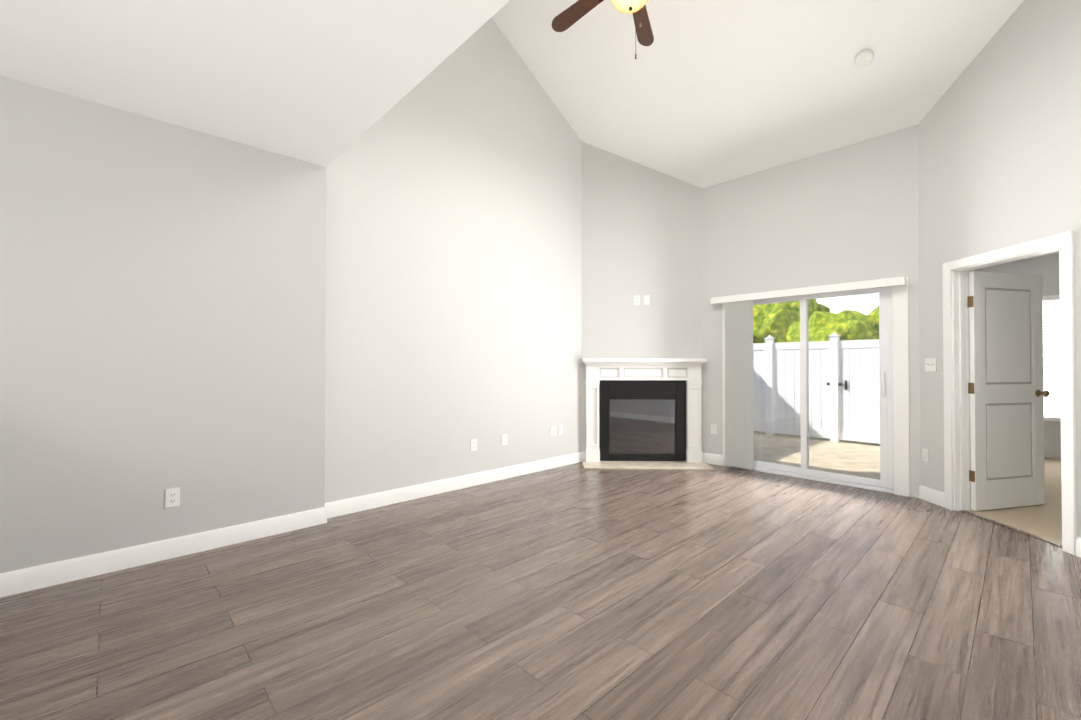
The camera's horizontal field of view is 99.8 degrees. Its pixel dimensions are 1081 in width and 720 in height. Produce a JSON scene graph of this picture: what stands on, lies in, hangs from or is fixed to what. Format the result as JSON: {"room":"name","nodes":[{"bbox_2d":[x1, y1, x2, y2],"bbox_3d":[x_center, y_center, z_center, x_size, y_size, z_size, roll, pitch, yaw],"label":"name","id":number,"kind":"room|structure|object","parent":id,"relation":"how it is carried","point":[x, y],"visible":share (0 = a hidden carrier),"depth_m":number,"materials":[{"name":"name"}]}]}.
{"room":"living room","nodes":[
{"label":"living room","id":0,"kind":"room"},
{"bbox_2d":[0,75,325,572],"bbox_3d":[-3.348,-1.266,2.022,4.490,4.983,0.220,0,-1,-43],"label":"wall","id":1,"kind":"structure","parent":0,"point":[162,304],"depth_m":2.77,"materials":[{"name":"grey paint"}]},
{"bbox_2d":[0,507,324,597],"bbox_3d":[-3.267,1.164,1.914,4.490,0.120,0.014,0,-1,-43],"label":"baseboard","id":2,"kind":"structure","parent":1,"relation":"attached to","point":[36,577],"depth_m":2.75,"materials":[{"name":"white wood"}]},
{"bbox_2d":[165,487,179,507],"bbox_3d":[-2.295,0.858,2.841,0.070,0.114,0.008,0,-1,-43],"label":"electrical outlet","id":3,"kind":"object","parent":1,"relation":"attached to","point":[172,497],"visible":1,"depth_m":2.84,"materials":[{"name":"white plastic"}]},
{"bbox_2d":[325,507,326,522],"bbox_3d":[-1.666,1.179,3.499,0.014,0.120,0.114,0,-1,-43],"label":"baseboard","id":4,"kind":"structure","parent":1,"relation":"attached to","point":[325,515],"depth_m":3.45,"materials":[{"name":"white wood"}]},
{"bbox_2d":[0,0,509,166],"bbox_3d":[-1.959,-1.563,0.470,4.610,0.120,4.388,0,-1,-43],"label":"ceiling","id":5,"kind":"structure","parent":0,"point":[324,83],"depth_m":2.24,"materials":[{"name":"white paint"}]},
{"bbox_2d":[325,18,581,502],"bbox_3d":[-0.216,-1.444,5.057,4.230,5.393,0.120,0,-1,-43],"label":"wall","id":6,"kind":"structure","parent":0,"point":[453,324],"depth_m":4.40,"materials":[{"name":"white paint"}]},
{"bbox_2d":[325,452,581,518],"bbox_3d":[-0.596,1.189,4.581,3.058,0.120,0.014,0,-1,-43],"label":"baseboard","id":7,"kind":"structure","parent":6,"relation":"attached to","point":[360,503],"depth_m":4.24,"materials":[{"name":"white wood"}]},
{"bbox_2d":[471,439,476,450],"bbox_3d":[-0.663,0.844,4.524,0.070,0.114,0.008,0,-1,-43],"label":"electrical outlet","id":8,"kind":"object","parent":6,"relation":"attached to","point":[473,444],"visible":1,"depth_m":4.52,"materials":[{"name":"white plastic"}]},
{"bbox_2d":[502,434,506,445],"bbox_3d":[-0.377,0.841,4.795,0.070,0.114,0.008,0,-1,-43],"label":"electrical outlet","id":9,"kind":"object","parent":6,"relation":"attached to","point":[504,439],"visible":1,"depth_m":4.79,"materials":[{"name":"white plastic"}]},
{"bbox_2d":[551,426,555,435],"bbox_3d":[0.149,0.825,5.293,0.070,0.114,0.008,0,-1,-43],"label":"electrical outlet","id":10,"kind":"object","parent":6,"relation":"attached to","point":[553,430],"visible":1,"depth_m":5.29,"materials":[{"name":"white plastic"}]},
{"bbox_2d":[558,425,562,434],"bbox_3d":[0.237,0.826,5.376,0.070,0.114,0.008,0,-1,-43],"label":"electrical outlet","id":11,"kind":"object","parent":6,"relation":"attached to","point":[560,429],"visible":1,"depth_m":5.37,"materials":[{"name":"white plastic"}]},
{"bbox_2d":[0,452,1080,719],"bbox_3d":[1.691,1.275,2.211,12.340,0.104,6.840,0,-1,-43],"label":"floor","id":12,"kind":"structure","parent":0,"point":[580,592],"depth_m":2.19,"materials":[{"name":"brown wood"}]},
{"bbox_2d":[582,358,713,469],"bbox_3d":[1.252,0.620,5.558,1.480,1.275,0.670,0,-1,2],"label":"fireplace","id":13,"kind":"object","parent":12,"relation":"on","point":[643,413],"visible":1,"depth_m":5.58,"materials":[{"name":"white wood"}]},
{"bbox_2d":[581,141,702,452],"bbox_3d":[1.255,-0.759,5.685,1.488,4.036,0.100,0,-1,2],"label":"wall","id":14,"kind":"structure","parent":0,"point":[641,230],"depth_m":5.64,"materials":[{"name":"white paint"}]},
{"bbox_2d":[582,452,584,461],"bbox_3d":[0.529,1.198,5.630,0.039,0.120,0.014,0,-1,2],"label":"baseboard","id":15,"kind":"structure","parent":14,"relation":"attached to","point":[583,456],"depth_m":5.62,"materials":[{"name":"white wood"}]},
{"bbox_2d":[634,295,639,304],"bbox_3d":[1.193,-0.742,5.632,0.070,0.114,0.008,0,-1,2],"label":"electrical outlet","id":16,"kind":"object","parent":14,"relation":"attached to","point":[636,299],"visible":1,"depth_m":5.63,"materials":[{"name":"white plastic"}]},
{"bbox_2d":[644,295,649,304],"bbox_3d":[1.313,-0.742,5.630,0.053,0.114,0.052,0,-1,-43],"label":"light switch","id":17,"kind":"object","parent":14,"relation":"attached to","point":[646,299],"visible":1,"depth_m":5.63,"materials":[{"name":"white plastic"}]},
{"bbox_2d":[491,0,1023,187],"bbox_3d":[1.091,-3.115,3.371,4.970,2.261,4.388,0,-1,-43],"label":"ceiling","id":18,"kind":"structure","parent":0,"point":[702,93],"depth_m":4.34,"materials":[{"name":"white paint"}]},
{"bbox_2d":[552,0,653,58],"bbox_3d":[0.562,-2.930,3.069,1.267,1.729,1.247,0,-1,-43],"label":"fan","id":19,"kind":"object","parent":18,"relation":"hanging from","point":[567,18],"visible":1,"depth_m":3.36,"materials":[{"name":"brown wood"}]},
{"bbox_2d":[855,49,873,66],"bbox_3d":[2.720,-2.534,3.826,0.126,0.091,0.132,0,-1,-43],"label":"smoke detector","id":20,"kind":"object","parent":18,"relation":"attached to","point":[865,57],"visible":0.98,"depth_m":3.81,"materials":[{"name":"white plastic"}]},
{"bbox_2d":[702,125,919,497],"bbox_3d":[2.349,-0.459,5.328,0.120,3.428,3.240,0,-1,-43],"label":"wall","id":21,"kind":"structure","parent":0,"point":[847,214],"depth_m":4.72,"materials":[{"name":"white paint"}]},
{"bbox_2d":[703,453,722,465],"bbox_3d":[2.080,1.197,5.499,0.014,0.120,0.256,0,-1,-43],"label":"baseboard","id":22,"kind":"structure","parent":21,"relation":"attached to","point":[714,459],"depth_m":5.49,"materials":[{"name":"white wood"}]},
{"bbox_2d":[711,424,715,433],"bbox_3d":[2.089,0.837,5.497,0.008,0.114,0.070,0,-1,-43],"label":"electrical outlet","id":23,"kind":"object","parent":21,"relation":"attached to","point":[713,429],"visible":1,"depth_m":5.50,"materials":[{"name":"white plastic"}]},
{"bbox_2d":[710,276,906,468],"bbox_3d":[2.685,0.235,4.783,0.092,1.970,1.825,0,-1,-43],"label":"window blinds","id":24,"kind":"object","parent":21,"relation":"attached to","point":[739,415],"visible":1,"depth_m":5.15,"materials":[{"name":"white"}]},
{"bbox_2d":[732,287,893,492],"bbox_3d":[2.797,0.253,4.830,0.120,1.996,1.522,0,-1,-43],"label":"sliding door","id":25,"kind":"structure","parent":21,"relation":"in","point":[884,483],"depth_m":4.60,"materials":[{"name":"clear glass"}]},
{"bbox_2d":[722,277,909,496],"bbox_3d":[2.764,0.251,4.782,0.018,2.000,1.735,0,-1,-43],"label":"door frame","id":26,"kind":"structure","parent":21,"relation":"attached to","point":[901,445],"depth_m":4.19,"materials":[{"name":"white wood"}]},
{"bbox_2d":[918,0,1080,537],"bbox_3d":[3.459,-0.773,3.385,0.120,4.022,1.454,0,-1,2],"label":"wall","id":27,"kind":"structure","parent":0,"point":[999,145],"depth_m":3.35,"materials":[{"name":"white paint"}]},
{"bbox_2d":[922,448,928,461],"bbox_3d":[3.412,0.844,4.036,0.008,0.114,0.070,0,-1,2],"label":"electrical outlet","id":28,"kind":"object","parent":27,"relation":"attached to","point":[925,455],"visible":1,"depth_m":4.03,"materials":[{"name":"white plastic"}]},
{"bbox_2d":[925,358,936,371],"bbox_3d":[3.407,0.043,3.981,0.016,0.114,0.116,0,-1,2],"label":"light switch","id":29,"kind":"object","parent":27,"relation":"attached to","point":[930,364],"visible":1,"depth_m":3.98,"materials":[{"name":"white plastic"}]},
{"bbox_2d":[919,485,944,507],"bbox_3d":[3.408,1.183,3.961,0.014,0.120,0.268,0,-1,2],"label":"baseboard","id":30,"kind":"structure","parent":27,"relation":"attached to","point":[933,496],"depth_m":3.96,"materials":[{"name":"white wood"}]},
{"bbox_2d":[967,271,1049,510],"bbox_3d":[3.924,0.252,3.810,0.695,1.956,0.466,0,-1,-43],"label":"door","id":31,"kind":"structure","parent":27,"relation":"in","point":[1007,392],"depth_m":3.80,"materials":[{"name":"white wood"}]},
{"bbox_2d":[943,231,1076,554],"bbox_3d":[3.458,0.210,3.355,0.156,2.055,0.955,0,-1,2],"label":"door frame","id":32,"kind":"structure","parent":27,"relation":"attached to","point":[956,380],"depth_m":3.65,"materials":[{"name":"white wood"}]},
{"bbox_2d":[1075,537,1080,556],"bbox_3d":[3.375,1.172,2.756,0.014,0.120,0.227,0,-1,2],"label":"baseboard","id":33,"kind":"structure","parent":27,"relation":"attached to","point":[1078,546],"depth_m":2.85,"materials":[{"name":"white"}]},
{"bbox_2d":[969,255,1060,458],"bbox_3d":[7.242,-0.070,5.247,0.120,2.650,3.360,0,-1,-43],"label":"wall","id":34,"kind":"structure","parent":0,"point":[1047,268],"depth_m":5.89,"materials":[{"name":"white paint"}]},
{"bbox_2d":[1043,295,1060,421],"bbox_3d":[6.549,-0.014,5.927,0.150,1.630,1.160,0,-1,-43],"label":"window","id":35,"kind":"structure","parent":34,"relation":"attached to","point":[1051,353],"depth_m":5.89,"materials":[{"name":"white"}]},
{"bbox_2d":[1026,251,1058,258],"bbox_3d":[5.569,-1.410,3.646,4.768,0.100,3.558,0,-1,-43],"label":"ceiling","id":36,"kind":"structure","parent":0,"point":[1051,254],"depth_m":5.84,"materials":[{"name":"white paint"}]},
{"label":"outside","id":37,"kind":"structure","parent":0,"visible":0},
{"bbox_2d":[754,416,1046,479],"bbox_3d":[8.442,1.454,9.013,13.940,0.270,18.000,0,-1,-43],"label":"ground","id":38,"kind":"structure","parent":37,"point":[815,444],"depth_m":7.17,"materials":[{"name":"concrete"}]},
{"bbox_2d":[753,299,829,342],"bbox_3d":[6.869,-0.179,12.927,2.474,3.567,2.520,0,-1,-43],"label":"tree","id":39,"kind":"object","parent":38,"relation":"on","point":[774,327],"depth_m":12.14,"materials":[{"name":"green plant"}]},
{"bbox_2d":[753,332,879,443],"bbox_3d":[3.695,0.476,7.054,4.220,1.990,3.828,0,-1,-43],"label":"fence","id":40,"kind":"object","parent":38,"relation":"on","point":[770,388],"depth_m":8.38,"materials":[{"name":"white plastic"}]},
{"bbox_2d":[786,310,878,341],"bbox_3d":[7.179,0.224,10.938,2.152,2.768,2.139,0,-1,-43],"label":"tree","id":41,"kind":"object","parent":38,"relation":"on","point":[824,316],"depth_m":10.36,"materials":[{"name":"green plant"}]},
{"bbox_2d":[869,306,878,327],"bbox_3d":[8.557,-0.009,10.355,1.981,3.320,1.858,0,-1,-43],"label":"tree","id":42,"kind":"object","parent":38,"relation":"on","point":[873,313],"depth_m":10.30,"materials":[{"name":"green plant"}]}
]}

